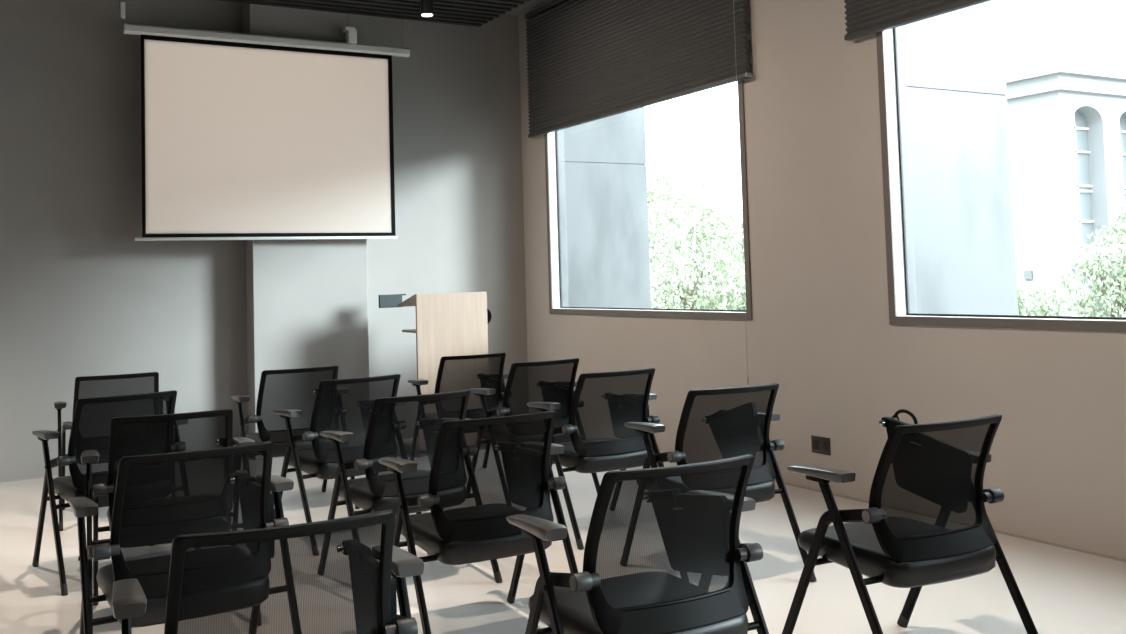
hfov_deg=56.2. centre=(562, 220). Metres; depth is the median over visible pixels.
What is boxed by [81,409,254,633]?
chair
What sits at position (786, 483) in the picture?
baseboard
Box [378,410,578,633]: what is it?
chair
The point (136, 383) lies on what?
chair
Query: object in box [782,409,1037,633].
chair
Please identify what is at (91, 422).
chair
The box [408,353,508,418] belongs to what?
chair
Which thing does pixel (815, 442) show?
outlet
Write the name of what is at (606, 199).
wall
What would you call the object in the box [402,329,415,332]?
shelf
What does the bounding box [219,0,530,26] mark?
ceiling slats
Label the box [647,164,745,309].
leafy tree
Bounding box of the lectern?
[378,292,491,394]
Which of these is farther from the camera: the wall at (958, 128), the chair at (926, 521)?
the wall at (958, 128)
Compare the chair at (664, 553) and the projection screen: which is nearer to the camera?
the chair at (664, 553)
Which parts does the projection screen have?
rod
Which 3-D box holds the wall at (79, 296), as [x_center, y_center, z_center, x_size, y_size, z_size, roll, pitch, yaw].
[-3.955,-0.015,8.256,8.124,3.960,0.200,0,-4,-30]
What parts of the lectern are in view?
panel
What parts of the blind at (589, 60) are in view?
head rail, rail, pull cord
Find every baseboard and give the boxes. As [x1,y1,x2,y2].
[0,473,69,481]
[774,480,1125,561]
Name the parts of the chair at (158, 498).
armrest, leg, pivot knob, seat, frame, pivot knob, armrest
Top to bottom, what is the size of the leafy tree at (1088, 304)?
3.082 m
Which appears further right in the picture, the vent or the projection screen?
the vent
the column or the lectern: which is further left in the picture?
the column
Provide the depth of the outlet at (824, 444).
6.62 m
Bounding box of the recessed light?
[420,0,433,16]
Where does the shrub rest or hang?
on the ground
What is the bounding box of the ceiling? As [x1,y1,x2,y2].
[504,0,549,15]
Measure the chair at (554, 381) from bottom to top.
0.898 m
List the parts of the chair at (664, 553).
armrest, leg, pivot knob, seat, frame, pivot knob, armrest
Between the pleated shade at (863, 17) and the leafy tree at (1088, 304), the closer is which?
the pleated shade at (863, 17)
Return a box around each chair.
[32,390,176,595]
[54,372,158,530]
[68,441,293,633]
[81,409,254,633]
[112,510,423,633]
[231,366,359,508]
[272,374,421,522]
[320,390,502,582]
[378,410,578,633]
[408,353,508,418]
[468,358,599,493]
[506,454,768,633]
[527,368,663,549]
[624,383,816,581]
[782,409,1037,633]
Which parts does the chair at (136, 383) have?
armrest, leg, pivot knob, frame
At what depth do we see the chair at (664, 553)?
2.89 m
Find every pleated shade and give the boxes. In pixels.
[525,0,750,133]
[844,0,963,34]
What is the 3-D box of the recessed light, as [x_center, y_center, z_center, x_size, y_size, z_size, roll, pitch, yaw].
[-1.100,-1.775,8.522,0.104,0.244,0.104,0,-4,-30]
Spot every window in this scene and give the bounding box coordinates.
[544,80,752,319]
[876,26,1125,331]
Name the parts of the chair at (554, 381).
armrest, leg, pivot knob, frame, seat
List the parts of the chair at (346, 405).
armrest, leg, pivot knob, seat, frame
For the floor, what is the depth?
4.75 m
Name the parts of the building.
cornice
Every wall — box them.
[0,0,527,480]
[518,0,1125,558]
[563,107,650,307]
[903,0,1017,314]
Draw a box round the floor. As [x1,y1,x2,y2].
[0,457,1125,633]
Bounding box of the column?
[242,3,368,457]
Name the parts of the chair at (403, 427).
armrest, leg, pivot knob, seat, frame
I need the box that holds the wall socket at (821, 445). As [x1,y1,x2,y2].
[811,435,830,454]
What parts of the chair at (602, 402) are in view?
armrest, leg, pivot knob, seat, frame, pivot knob, armrest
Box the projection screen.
[119,0,409,240]
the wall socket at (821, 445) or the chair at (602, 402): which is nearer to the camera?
the chair at (602, 402)
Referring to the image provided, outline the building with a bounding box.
[1002,0,1125,316]
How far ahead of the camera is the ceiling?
9.97 m
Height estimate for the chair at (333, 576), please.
0.898 m
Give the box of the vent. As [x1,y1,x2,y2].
[1024,271,1032,278]
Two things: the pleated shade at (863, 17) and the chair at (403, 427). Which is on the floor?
the chair at (403, 427)
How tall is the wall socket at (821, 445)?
0.106 m
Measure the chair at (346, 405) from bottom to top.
0.898 m
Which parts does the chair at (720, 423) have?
armrest, leg, pivot knob, frame, seat, armrest, pivot knob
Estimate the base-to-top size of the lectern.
1.302 m
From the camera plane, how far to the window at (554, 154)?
9.69 m
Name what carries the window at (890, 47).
in the wall at (820, 330)
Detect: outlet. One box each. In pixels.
[812,439,818,449]
[821,441,827,450]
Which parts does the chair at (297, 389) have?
armrest, leg, pivot knob, seat, frame, leg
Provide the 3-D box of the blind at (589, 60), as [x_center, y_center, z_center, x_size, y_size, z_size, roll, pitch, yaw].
[0.493,-0.422,8.545,0.063,3.265,3.202,0,-4,-30]
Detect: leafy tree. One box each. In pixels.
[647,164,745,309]
[1061,206,1125,316]
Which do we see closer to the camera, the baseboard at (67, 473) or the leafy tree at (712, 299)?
the baseboard at (67, 473)
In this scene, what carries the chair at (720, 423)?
on the floor
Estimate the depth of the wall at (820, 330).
6.55 m
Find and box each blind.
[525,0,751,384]
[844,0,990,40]
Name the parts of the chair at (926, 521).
armrest, leg, pivot knob, seat, frame, leg, pivot knob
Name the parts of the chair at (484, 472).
armrest, leg, pivot knob, seat, frame, leg, pivot knob, armrest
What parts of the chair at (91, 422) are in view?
armrest, leg, pivot knob, seat, frame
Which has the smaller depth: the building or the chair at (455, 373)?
the chair at (455, 373)
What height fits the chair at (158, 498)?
0.898 m
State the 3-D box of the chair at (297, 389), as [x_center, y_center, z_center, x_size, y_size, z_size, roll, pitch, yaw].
[-1.732,1.381,6.738,0.699,0.898,0.715,0,-4,-28]
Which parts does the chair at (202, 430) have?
armrest, leg, pivot knob, seat, frame, armrest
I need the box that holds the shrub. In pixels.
[1017,285,1073,315]

